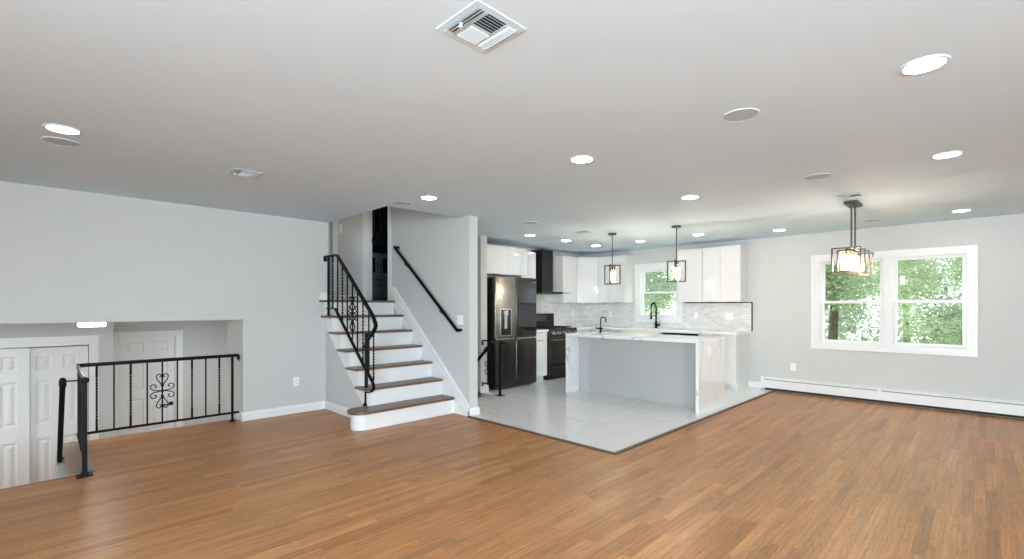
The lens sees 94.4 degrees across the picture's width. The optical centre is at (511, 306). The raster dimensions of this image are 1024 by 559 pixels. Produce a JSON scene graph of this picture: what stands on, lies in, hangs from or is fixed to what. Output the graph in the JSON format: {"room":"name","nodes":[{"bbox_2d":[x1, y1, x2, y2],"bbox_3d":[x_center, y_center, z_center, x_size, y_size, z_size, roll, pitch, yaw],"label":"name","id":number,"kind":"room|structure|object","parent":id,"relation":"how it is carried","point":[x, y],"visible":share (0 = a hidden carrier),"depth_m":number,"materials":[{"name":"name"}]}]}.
{"room":"empty living room","nodes":[
{"label":"empty living room","id":0,"kind":"room"},
{"bbox_2d":[56,450,66,478],"bbox_3d":[-4.335,1.976,3.691,4.290,1.180,1.310,0,0,-45],"label":"wall","id":1,"kind":"structure","parent":0,"point":[61,472],"depth_m":4.08,"materials":[{"name":"grey paint"}]},
{"bbox_2d":[0,320,226,439],"bbox_3d":[-6.223,1.359,6.293,6.100,2.413,5.100,0,0,-45],"label":"wall","id":2,"kind":"structure","parent":0,"point":[200,337],"depth_m":9.24,"materials":[{"name":"grey paint"}]},
{"bbox_2d":[0,348,29,488],"bbox_3d":[-6.298,1.538,5.765,0.603,2.035,0.035,0,0,-45],"label":"door","id":3,"kind":"structure","parent":2,"relation":"in","point":[14,362],"depth_m":5.88,"materials":[{"name":"white paint"}]},
{"bbox_2d":[0,335,98,439],"bbox_3d":[-6.109,1.476,5.967,1.360,2.180,0.122,0,0,-45],"label":"trim","id":4,"kind":"structure","parent":2,"relation":"attached to","point":[92,341],"depth_m":6.33,"materials":[{"name":"white paint"}]},
{"bbox_2d":[30,346,87,482],"bbox_3d":[-5.939,1.542,6.189,0.603,2.028,0.035,0,0,-45],"label":"door","id":5,"kind":"structure","parent":2,"relation":"in","point":[48,365],"depth_m":6.13,"materials":[{"name":"white paint"}]},
{"bbox_2d":[63,441,95,476],"bbox_3d":[-3.866,1.345,4.216,0.165,0.042,1.230,0,0,-45],"label":"trim","id":6,"kind":"structure","parent":2,"relation":"attached to","point":[71,450],"depth_m":4.10,"materials":[{"name":"brown wood"}]},
{"bbox_2d":[118,336,174,435],"bbox_3d":[-6.801,1.560,8.843,0.848,1.992,0.106,0,0,-45],"label":"door","id":7,"kind":"structure","parent":2,"relation":"in","point":[157,347],"depth_m":8.83,"materials":[{"name":"white paint"}]},
{"bbox_2d":[113,330,182,436],"bbox_3d":[-6.819,1.514,8.863,1.090,2.105,0.122,0,0,-45],"label":"trim","id":8,"kind":"structure","parent":2,"relation":"attached to","point":[178,334],"depth_m":9.11,"materials":[{"name":"white paint"}]},
{"bbox_2d":[0,181,581,419],"bbox_3d":[-2.503,0.021,6.619,11.020,5.090,0.640,0,0,-45],"label":"wall","id":9,"kind":"structure","parent":0,"point":[67,256],"depth_m":5.12,"materials":[{"name":"grey paint"}]},
{"bbox_2d":[236,401,324,420],"bbox_3d":[-2.864,1.286,5.934,0.998,0.100,0.218,0,0,-45],"label":"baseboard","id":10,"kind":"structure","parent":9,"relation":"attached to","point":[252,415],"depth_m":5.80,"materials":[{"name":"white paint"}]},
{"bbox_2d":[293,377,298,385],"bbox_3d":[-2.711,0.942,5.952,0.072,0.115,0.009,0,0,-45],"label":"wall outlet","id":11,"kind":"object","parent":9,"relation":"attached to","point":[295,379],"visible":1,"depth_m":5.95,"materials":[{"name":"white plastic"}]},
{"bbox_2d":[388,206,390,300],"bbox_3d":[-1.768,-1.154,7.092,0.160,2.140,0.090,0,0,-45],"label":"trim","id":12,"kind":"structure","parent":9,"relation":"attached to","point":[389,207],"depth_m":7.03,"materials":[{"name":"white paint"}]},
{"bbox_2d":[487,244,526,276],"bbox_3d":[-0.280,-0.752,7.991,0.985,0.464,0.560,0,0,-45],"label":"upper cabinet","id":13,"kind":"object","parent":9,"relation":"attached to","point":[503,261],"visible":0.73,"depth_m":7.82,"materials":[{"name":"white paint"}]},
{"bbox_2d":[519,252,535,278],"bbox_3d":[0.189,-0.527,8.615,0.380,0.914,0.340,0,0,-45],"label":"upper cabinet","id":14,"kind":"object","parent":9,"relation":"attached to","point":[531,256],"visible":0.31,"depth_m":8.55,"materials":[{"name":"white paint"}]},
{"bbox_2d":[531,249,561,293],"bbox_3d":[0.658,-0.651,8.959,0.880,0.825,0.500,0,0,-45],"label":"range hood","id":15,"kind":"object","parent":9,"relation":"attached to","point":[544,258],"visible":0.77,"depth_m":8.91,"materials":[{"name":"black metal"}]},
{"bbox_2d":[550,256,576,302],"bbox_3d":[1.039,-0.529,9.465,0.455,0.919,0.340,0,0,-45],"label":"upper cabinet","id":16,"kind":"object","parent":9,"relation":"attached to","point":[564,267],"visible":0.95,"depth_m":9.31,"materials":[{"name":"white paint"}]},
{"bbox_2d":[577,257,597,302],"bbox_3d":[1.513,-0.530,9.741,0.620,0.918,0.620,0,0,-45],"label":"upper cabinet","id":17,"kind":"object","parent":9,"relation":"attached to","point":[587,267],"visible":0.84,"depth_m":9.50,"materials":[{"name":"white paint"}]},
{"bbox_2d":[536,294,752,332],"bbox_3d":[1.552,0.076,7.796,3.320,0.720,3.430,0,0,-45],"label":"backsplash","id":18,"kind":"structure","parent":9,"relation":"attached to","point":[711,315],"depth_m":9.13,"materials":[{"name":"tile"}]},
{"bbox_2d":[326,329,362,408],"bbox_3d":[-2.008,0.776,5.834,0.070,1.120,1.170,0,0,-45],"label":"wall","id":19,"kind":"structure","parent":0,"point":[340,390],"depth_m":5.98,"materials":[{"name":"paint"}]},
{"bbox_2d":[325,401,349,416],"bbox_3d":[-2.046,1.286,5.810,0.018,0.100,1.150,0,0,-45],"label":"baseboard","id":20,"kind":"structure","parent":19,"relation":"attached to","point":[330,406],"depth_m":5.96,"materials":[{"name":"white paint"}]},
{"bbox_2d":[331,213,362,299],"bbox_3d":[-1.626,-1.304,8.061,4.100,2.440,1.140,0,0,-45],"label":"wall","id":21,"kind":"structure","parent":0,"point":[350,241],"depth_m":7.70,"materials":[{"name":"grey paint"}]},
{"bbox_2d":[329,222,330,299],"bbox_3d":[-3.134,-1.099,7.299,0.680,2.010,0.035,0,0,-45],"label":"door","id":22,"kind":"structure","parent":21,"relation":"in","point":[330,222],"depth_m":7.53,"materials":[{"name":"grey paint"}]},
{"bbox_2d":[319,292,360,299],"bbox_3d":[-2.621,-0.134,6.998,0.393,0.100,1.704,0,0,-2],"label":"baseboard","id":23,"kind":"structure","parent":21,"relation":"attached to","point":[322,295],"depth_m":7.55,"materials":[{"name":"white paint"}]},
{"bbox_2d":[333,210,371,299],"bbox_3d":[-2.319,-1.149,8.075,1.560,2.130,0.142,0,0,-45],"label":"trim","id":24,"kind":"structure","parent":21,"relation":"attached to","point":[367,216],"depth_m":7.86,"materials":[{"name":"white paint"}]},
{"bbox_2d":[372,206,387,251],"bbox_3d":[-2.623,-1.304,9.624,3.300,2.440,2.480,0,0,-45],"label":"wall","id":25,"kind":"structure","parent":0,"point":[382,240],"depth_m":10.90,"materials":[{"name":"black paint"}]},
{"bbox_2d":[390,207,477,416],"bbox_3d":[-1.124,-0.569,6.449,0.130,3.910,1.850,0,0,-45],"label":"wall partition","id":26,"kind":"structure","parent":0,"point":[442,250],"depth_m":6.10,"materials":[{"name":"grey paint"}]},
{"bbox_2d":[393,246,461,331],"bbox_3d":[-1.165,-0.281,6.334,0.091,1.188,1.479,0,0,-45],"label":"wall handrail","id":27,"kind":"object","parent":26,"relation":"attached to","point":[396,248],"visible":1,"depth_m":6.23,"materials":[{"name":"black metal"}]},
{"bbox_2d":[457,315,462,324],"bbox_3d":[-0.643,0.166,5.869,0.010,0.118,0.118,0,0,-45],"label":"light switch","id":28,"kind":"object","parent":26,"relation":"attached to","point":[459,317],"visible":1,"depth_m":5.87,"materials":[{"name":"white plastic"}]},
{"bbox_2d":[469,407,479,415],"bbox_3d":[-0.724,1.286,6.059,0.155,0.100,0.768,0,0,-45],"label":"baseboard","id":29,"kind":"structure","parent":26,"relation":"attached to","point":[476,410],"depth_m":5.78,"materials":[{"name":"white paint"}]},
{"bbox_2d":[478,235,486,397],"bbox_3d":[-0.544,0.716,7.453,0.130,3.640,0.950,0,0,-45],"label":"wall","id":30,"kind":"structure","parent":0,"point":[482,239],"depth_m":7.33,"materials":[{"name":"grey paint"}]},
{"bbox_2d":[480,385,488,392],"bbox_3d":[-0.428,1.274,7.337,0.170,0.100,0.018,0,0,-45],"label":"baseboard","id":31,"kind":"structure","parent":30,"relation":"attached to","point":[485,388],"depth_m":7.33,"materials":[{"name":"white paint"}]},
{"bbox_2d":[0,0,1023,254],"bbox_3d":[1.252,-1.154,2.758,10.870,0.100,10.130,0,0,-45],"label":"ceiling","id":32,"kind":"structure","parent":0,"point":[345,108],"depth_m":2.70,"materials":[{"name":"paint"}]},
{"bbox_2d":[40,136,80,146],"bbox_3d":[-3.019,-1.101,3.175,0.200,0.005,0.200,0,0,-45],"label":"ceiling speaker","id":33,"kind":"object","parent":32,"relation":"attached to","point":[53,140],"visible":1,"depth_m":3.16},
{"bbox_2d":[42,123,82,134],"bbox_3d":[-2.793,-1.101,2.949,0.184,0.007,0.184,0,0,-45],"label":"recessed light","id":34,"kind":"object","parent":32,"relation":"in","point":[58,128],"visible":1,"depth_m":2.94,"materials":[{"name":"white plastic"}]},
{"bbox_2d":[226,168,264,178],"bbox_3d":[-2.206,-1.090,3.924,0.230,0.028,0.230,0,0,-45],"label":"ceiling vent","id":35,"kind":"object","parent":32,"relation":"in","point":[235,171],"visible":1,"depth_m":3.91,"materials":[{"name":"white metal"}]},
{"bbox_2d":[392,201,411,204],"bbox_3d":[-1.174,-1.101,5.063,0.200,0.005,0.200,0,0,-45],"label":"ceiling speaker","id":36,"kind":"object","parent":32,"relation":"attached to","point":[395,202],"visible":1,"depth_m":5.06},
{"bbox_2d":[394,202,410,204],"bbox_3d":[-1.174,-1.101,5.063,0.183,0.004,0.183,0,0,-32],"label":"grille","id":37,"kind":"object","parent":36,"relation":"attached to","point":[396,203],"depth_m":5.06,"materials":[{"name":"grey metal"}]},
{"bbox_2d":[420,195,437,199],"bbox_3d":[-0.842,-1.101,4.801,0.184,0.007,0.184,0,0,-45],"label":"recessed light","id":38,"kind":"object","parent":32,"relation":"in","point":[425,197],"visible":1,"depth_m":4.78,"materials":[{"name":"white plastic"}]},
{"bbox_2d":[436,0,526,53],"bbox_3d":[-0.122,-1.090,1.883,0.260,0.028,0.255,0,0,-45],"label":"ceiling vent","id":39,"kind":"object","parent":32,"relation":"in","point":[479,26],"visible":1,"depth_m":1.87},
{"bbox_2d":[523,221,537,223],"bbox_3d":[0.247,-1.101,6.230,0.200,0.005,0.200,0,0,-45],"label":"ceiling speaker","id":40,"kind":"object","parent":32,"relation":"attached to","point":[526,222],"visible":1,"depth_m":6.21},
{"bbox_2d":[570,155,593,162],"bbox_3d":[0.523,-1.101,3.550,0.184,0.007,0.184,0,0,-45],"label":"recessed light","id":41,"kind":"object","parent":32,"relation":"in","point":[581,158],"visible":1,"depth_m":3.54,"materials":[{"name":"white plastic"}]},
{"bbox_2d":[575,231,592,233],"bbox_3d":[1.075,-1.090,7.029,0.220,0.028,0.220,0,0,-45],"label":"ceiling vent","id":42,"kind":"object","parent":32,"relation":"in","point":[580,232],"visible":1,"depth_m":7.02,"materials":[{"name":"white metal"}]},
{"bbox_2d":[604,233,620,284],"bbox_3d":[1.520,-0.713,7.177,0.190,0.782,0.190,0,0,-16],"label":"pendant light","id":43,"kind":"object","parent":32,"relation":"hanging from","point":[611,267],"visible":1,"depth_m":7.17,"materials":[{"name":"brown metal"}]},
{"bbox_2d":[667,225,685,282],"bbox_3d":[2.256,-0.713,6.498,0.190,0.782,0.190,0,0,-16],"label":"pendant light","id":44,"kind":"object","parent":32,"relation":"hanging from","point":[676,263],"visible":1,"depth_m":6.48,"materials":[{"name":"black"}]},
{"bbox_2d":[681,195,699,199],"bbox_3d":[1.796,-1.101,4.780,0.184,0.007,0.184,0,0,-45],"label":"recessed light","id":45,"kind":"object","parent":32,"relation":"in","point":[687,197],"visible":1,"depth_m":4.78,"materials":[{"name":"white plastic"}]},
{"bbox_2d":[722,108,759,121],"bbox_3d":[1.319,-1.101,2.734,0.200,0.005,0.200,0,0,-45],"label":"ceiling speaker","id":46,"kind":"object","parent":32,"relation":"attached to","point":[743,114],"visible":1,"depth_m":2.73},
{"bbox_2d":[804,173,831,179],"bbox_3d":[2.595,-1.101,4.023,0.200,0.005,0.200,0,0,-45],"label":"ceiling speaker","id":47,"kind":"object","parent":32,"relation":"attached to","point":[820,175],"visible":1,"depth_m":4.01},
{"bbox_2d":[833,192,865,199],"bbox_3d":[3.373,-1.090,4.731,0.260,0.028,0.240,0,0,-45],"label":"ceiling vent","id":48,"kind":"object","parent":32,"relation":"in","point":[858,194],"visible":1,"depth_m":4.71,"materials":[{"name":"white metal"}]},
{"bbox_2d":[831,200,873,275],"bbox_3d":[3.638,-0.725,5.052,0.768,0.758,0.250,0,0,-45],"label":"dining chandelier","id":49,"kind":"object","parent":32,"relation":"hanging from","point":[855,265],"visible":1,"depth_m":4.98,"materials":[{"name":"brown metal"}]},
{"bbox_2d":[863,219,881,221],"bbox_3d":[4.625,-1.101,6.081,0.200,0.005,0.200,0,0,-45],"label":"ceiling speaker","id":50,"kind":"object","parent":32,"relation":"attached to","point":[871,220],"visible":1,"depth_m":6.06},
{"bbox_2d":[898,54,950,74],"bbox_3d":[1.881,-1.101,2.164,0.184,0.007,0.184,0,0,-45],"label":"recessed light","id":51,"kind":"object","parent":32,"relation":"in","point":[929,63],"visible":1,"depth_m":2.15,"materials":[{"name":"white plastic"}]},
{"bbox_2d":[930,150,963,158],"bbox_3d":[3.161,-1.101,3.444,0.184,0.007,0.184,0,0,-45],"label":"recessed light","id":52,"kind":"object","parent":32,"relation":"in","point":[948,154],"visible":1,"depth_m":3.42,"materials":[{"name":"white plastic"}]},
{"bbox_2d":[951,209,971,212],"bbox_3d":[5.169,-1.101,5.452,0.184,0.007,0.184,0,0,-45],"label":"recessed light","id":53,"kind":"object","parent":32,"relation":"in","point":[960,210],"visible":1,"depth_m":5.42,"materials":[{"name":"white plastic"}]},
{"bbox_2d":[0,377,1023,558],"bbox_3d":[1.181,1.355,2.828,10.870,0.062,10.330,0,0,-45],"label":"floor","id":54,"kind":"structure","parent":0,"point":[777,474],"depth_m":3.50,"materials":[{"name":"brown wood"}]},
{"bbox_2d":[76,364,93,478],"bbox_3d":[-3.762,0.946,4.130,0.100,0.780,1.200,0,0,-45],"label":"newel post","id":55,"kind":"object","parent":54,"relation":"on","point":[82,384],"visible":1,"depth_m":3.74,"materials":[{"name":"black metal"}]},
{"bbox_2d":[57,377,79,462],"bbox_3d":[-3.730,0.980,3.977,0.124,0.862,0.853,0,0,-45],"label":"stair handrail","id":56,"kind":"object","parent":55,"relation":"attached to","point":[62,381],"visible":0.94,"depth_m":3.88,"materials":[{"name":"black metal"}]},
{"bbox_2d":[76,354,239,435],"bbox_3d":[-3.700,0.945,5.068,1.410,0.783,0.056,0,0,-45],"label":"guard railing","id":57,"kind":"object","parent":54,"relation":"on","point":[130,362],"visible":1,"depth_m":5.04,"materials":[{"name":"black metal"}]},
{"bbox_2d":[319,287,468,430],"bbox_3d":[-1.620,0.526,5.908,1.334,1.620,1.783,0,0,-45],"label":"staircase","id":58,"kind":"structure","parent":54,"relation":"on","point":[398,401],"depth_m":5.96,"materials":[{"name":"white paint"}]},
{"bbox_2d":[323,254,377,405],"bbox_3d":[-1.982,0.237,5.744,0.080,1.793,1.336,0,0,-45],"label":"stair railing","id":59,"kind":"object","parent":58,"relation":"on","point":[365,360],"visible":1,"depth_m":5.58,"materials":[{"name":"black metal"}]},
{"bbox_2d":[478,340,506,395],"bbox_3d":[-0.544,0.925,7.286,1.063,0.860,0.180,0,0,39],"label":"railing","id":60,"kind":"object","parent":54,"relation":"on","point":[491,342],"visible":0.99,"depth_m":7.11,"materials":[{"name":"black metal"}]},
{"bbox_2d":[487,276,535,389],"bbox_3d":[-0.145,0.422,7.987,0.970,1.803,0.700,0,0,-45],"label":"refrigerator","id":61,"kind":"object","parent":54,"relation":"on","point":[511,301],"visible":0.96,"depth_m":7.70,"materials":[{"name":"black metal"}]},
{"bbox_2d":[536,332,546,380],"bbox_3d":[0.286,0.887,8.521,0.375,0.873,0.610,0,0,-45],"label":"base cabinet","id":62,"kind":"object","parent":54,"relation":"on","point":[541,337],"visible":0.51,"depth_m":8.34,"materials":[{"name":"white paint"}]},
{"bbox_2d":[536,329,548,331],"bbox_3d":[0.296,0.427,8.511,0.385,0.042,0.618,0,0,-45],"label":"countertop","id":63,"kind":"structure","parent":62,"relation":"on","point":[537,330],"depth_m":8.37,"materials":[{"name":"stone"}]},
{"bbox_2d":[536,313,576,379],"bbox_3d":[0.747,0.730,8.916,0.805,1.188,0.687,0,0,-45],"label":"range","id":64,"kind":"object","parent":54,"relation":"on","point":[556,336],"visible":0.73,"depth_m":8.65,"materials":[{"name":"black metal"}]},
{"bbox_2d":[536,327,576,329],"bbox_3d":[0.725,0.412,8.938,0.805,0.017,0.625,0,0,-45],"label":"cooktop","id":65,"kind":"object","parent":64,"relation":"in","point":[550,328],"depth_m":8.70,"materials":[{"name":"black metal"}]},
{"bbox_2d":[577,329,589,332],"bbox_3d":[1.172,0.887,9.407,0.440,0.873,0.610,0,0,-45],"label":"base cabinet","id":66,"kind":"object","parent":54,"relation":"on","point":[586,330],"visible":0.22,"depth_m":9.21,"materials":[{"name":"white paint"}]},
{"bbox_2d":[589,329,621,332],"bbox_3d":[1.784,0.887,9.516,0.555,0.873,1.315,0,0,-45],"label":"base cabinet","id":67,"kind":"object","parent":54,"relation":"on","point":[591,330],"visible":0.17,"depth_m":9.12,"materials":[{"name":"white paint"}]},
{"bbox_2d":[571,325,749,334],"bbox_3d":[2.348,0.427,8.616,1.015,0.042,3.375,0,0,-45],"label":"countertop","id":68,"kind":"structure","parent":67,"relation":"on","point":[582,327],"depth_m":8.04,"materials":[{"name":"stone"}]},
{"bbox_2d":[622,328,663,333],"bbox_3d":[2.468,0.517,8.704,0.470,0.238,0.760,0,0,-45],"label":"sink","id":69,"kind":"object","parent":68,"relation":"in","point":[624,330],"visible":0.21,"depth_m":8.54,"materials":[{"name":"white ceramic"}]},
{"bbox_2d":[650,302,659,327],"bbox_3d":[2.653,0.163,8.802,0.240,0.486,0.103,0,0,-45],"label":"kitchen faucet","id":70,"kind":"object","parent":68,"relation":"on","point":[654,303],"visible":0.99,"depth_m":8.85,"materials":[{"name":"black metal"}]},
{"bbox_2d":[467,390,775,454],"bbox_3d":[1.823,1.353,6.617,4.605,0.066,2.080,0,0,-45],"label":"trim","id":71,"kind":"structure","parent":54,"relation":"on","point":[769,392],"depth_m":5.01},
{"bbox_2d":[579,337,695,408],"bbox_3d":[1.946,0.892,6.953,0.535,0.864,1.990,0,0,-45],"label":"kitchen island","id":72,"kind":"object","parent":54,"relation":"on","point":[652,371],"visible":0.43,"depth_m":6.71,"materials":[{"name":"white paint"}]},
{"bbox_2d":[566,332,724,413],"bbox_3d":[1.853,0.870,6.859,0.820,0.908,2.080,0,0,-45],"label":"island countertop","id":73,"kind":"structure","parent":72,"relation":"on","point":[710,370],"depth_m":6.26,"materials":[{"name":"stone"}]},
{"bbox_2d":[596,316,606,332],"bbox_3d":[1.433,0.287,7.588,0.179,0.258,0.059,0,0,30],"label":"faucet","id":74,"kind":"object","parent":73,"relation":"on","point":[600,328],"visible":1,"depth_m":7.59,"materials":[{"name":"black metal"}]},
{"bbox_2d":[663,332,697,335],"bbox_3d":[3.044,0.890,8.252,0.546,0.868,0.625,0,0,-45],"label":"dishwasher","id":75,"kind":"object","parent":54,"relation":"on","point":[664,333],"visible":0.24,"depth_m":8.04,"materials":[{"name":"black metal"}]},
{"bbox_2d":[698,334,747,389],"bbox_3d":[3.481,0.887,7.819,0.555,0.873,0.595,0,0,-45],"label":"base cabinet","id":76,"kind":"object","parent":54,"relation":"on","point":[736,346],"visible":0.54,"depth_m":7.52,"materials":[{"name":"white paint"}]},
{"bbox_2d":[582,213,1023,418],"bbox_3d":[5.201,0.716,6.601,0.150,3.840,10.280,0,0,-45],"label":"wall","id":77,"kind":"structure","parent":0,"point":[779,268],"depth_m":6.50,"materials":[{"name":"grey paint"}]},
{"bbox_2d":[598,255,633,302],"bbox_3d":[2.047,-0.529,9.405,0.340,0.919,0.625,0,0,-45],"label":"upper cabinet","id":78,"kind":"object","parent":77,"relation":"attached to","point":[623,292],"visible":0.97,"depth_m":9.23,"materials":[{"name":"white paint"}]},
{"bbox_2d":[634,262,682,322],"bbox_3d":[2.800,-0.259,8.987,0.170,1.120,0.980,0,0,-45],"label":"window","id":79,"kind":"structure","parent":77,"relation":"in","point":[639,269],"depth_m":9.10,"materials":[{"name":"white paint"}]},
{"bbox_2d":[677,248,701,301],"bbox_3d":[3.170,-0.529,8.282,0.340,0.919,0.440,0,0,-45],"label":"upper cabinet","id":80,"kind":"object","parent":77,"relation":"attached to","point":[690,290],"visible":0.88,"depth_m":8.16,"materials":[{"name":"white paint"}]},
{"bbox_2d":[702,245,747,301],"bbox_3d":[3.546,-0.529,7.906,0.340,0.919,0.615,0,0,-45],"label":"upper cabinet","id":81,"kind":"object","parent":77,"relation":"attached to","point":[724,268],"visible":1,"depth_m":7.76,"materials":[{"name":"white paint"}]},
{"bbox_2d":[726,313,732,319],"bbox_3d":[3.668,0.166,8.010,0.009,0.115,0.118,0,0,-45],"label":"wall outlet","id":82,"kind":"object","parent":77,"relation":"attached to","point":[729,316],"visible":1,"depth_m":8.00,"materials":[{"name":"white plastic"}]},
{"bbox_2d":[748,381,761,388],"bbox_3d":[3.959,1.274,7.724,0.018,0.100,0.205,0,0,-45],"label":"baseboard","id":83,"kind":"structure","parent":77,"relation":"attached to","point":[753,384],"depth_m":7.72,"materials":[{"name":"white paint"}]},
{"bbox_2d":[791,363,795,370],"bbox_3d":[4.353,0.936,7.337,0.009,0.115,0.072,0,0,-45],"label":"wall outlet","id":84,"kind":"object","parent":77,"relation":"attached to","point":[793,365],"visible":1,"depth_m":7.33,"materials":[{"name":"white plastic"}]},
{"bbox_2d":[761,376,1023,418],"bbox_3d":[5.482,1.222,6.157,0.076,0.204,4.155,0,0,-45],"label":"baseboard heater","id":85,"kind":"object","parent":77,"relation":"attached to","point":[971,404],"visible":1,"depth_m":6.37,"materials":[{"name":"white metal"}]},
{"bbox_2d":[811,245,977,356],"bbox_3d":[5.208,-0.069,6.580,0.170,1.400,1.800,0,0,-45],"label":"window","id":86,"kind":"structure","parent":77,"relation":"in","point":[889,259],"depth_m":6.50,"materials":[{"name":"white paint"}]},
{"bbox_3d":[-6.152,0.113,6.223,6.100,0.080,4.900,0,0,-45],"label":"ceiling","id":87,"kind":"structure","parent":0,"visible":0},
{"bbox_2d":[77,322,105,326],"bbox_3d":[-4.239,0.178,4.784,0.220,0.050,0.220,0,0,-45],"label":"flush light","id":88,"kind":"object","parent":87,"relation":"attached to","point":[80,324],"visible":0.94,"depth_m":4.70,"materials":[{"name":"white paint"}]},
{"bbox_3d":[-2.379,-0.014,8.963,3.890,0.140,3.760,0,0,-45],"label":"floor","id":89,"kind":"structure","parent":0,"visible":0},
{"bbox_2d":[372,251,387,300],"bbox_3d":[-3.044,-0.639,10.440,0.860,1.110,0.511,0,0,-45],"label":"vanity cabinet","id":90,"kind":"object","parent":89,"relation":"on","point":[379,259],"visible":0.43,"depth_m":10.30,"materials":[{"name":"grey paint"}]},
{"bbox_2d":[372,245,384,250],"bbox_3d":[-3.048,-1.264,10.444,0.525,0.140,0.336,0,0,-45],"label":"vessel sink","id":91,"kind":"object","parent":90,"relation":"in","point":[374,247],"visible":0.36,"depth_m":10.36,"materials":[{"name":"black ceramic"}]},
{"label":"outside","id":92,"kind":"structure","parent":0,"visible":0},
{"bbox_3d":[15.362,2.736,18.897,31.550,0.200,55.000,0,0,-45],"label":"ground","id":93,"kind":"structure","parent":92,"visible":0},
{"bbox_2d":[644,271,676,313],"bbox_3d":[3.433,0.082,13.979,4.016,5.108,3.971,0,0,-45],"label":"tree","id":94,"kind":"object","parent":93,"relation":"on","point":[661,282],"visible":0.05,"depth_m":12.93,"materials":[{"name":"green plant"}]},
{"bbox_2d":[644,271,676,313],"bbox_3d":[5.907,-0.804,18.692,6.574,6.880,6.508,0,0,-39],"label":"tree","id":95,"kind":"object","parent":93,"relation":"on","point":[673,301],"visible":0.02,"depth_m":19.22,"materials":[{"name":"green plant"}]},
{"bbox_2d":[824,259,950,343],"bbox_3d":[7.590,-0.125,11.181,4.044,5.532,3.951,0,0,37],"label":"tree","id":96,"kind":"object","parent":93,"relation":"on","point":[837,286],"visible":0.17,"depth_m":10.33,"materials":[{"name":"green plant"}]},
{"bbox_2d":[824,258,961,344],"bbox_3d":[11.211,-0.924,13.598,6.284,7.121,6.292,0,0,-45],"label":"tree","id":97,"kind":"object","parent":93,"relation":"on","point":[955,311],"visible":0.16,"depth_m":13.12,"materials":[{"name":"green plant"}]},
{"bbox_2d":[866,257,961,344],"bbox_3d":[8.397,0.247,8.833,3.450,4.778,3.234,0,0,-37],"label":"tree","id":98,"kind":"object","parent":93,"relation":"on","point":[955,264],"visible":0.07,"depth_m":9.21,"materials":[{"name":"green plant"}]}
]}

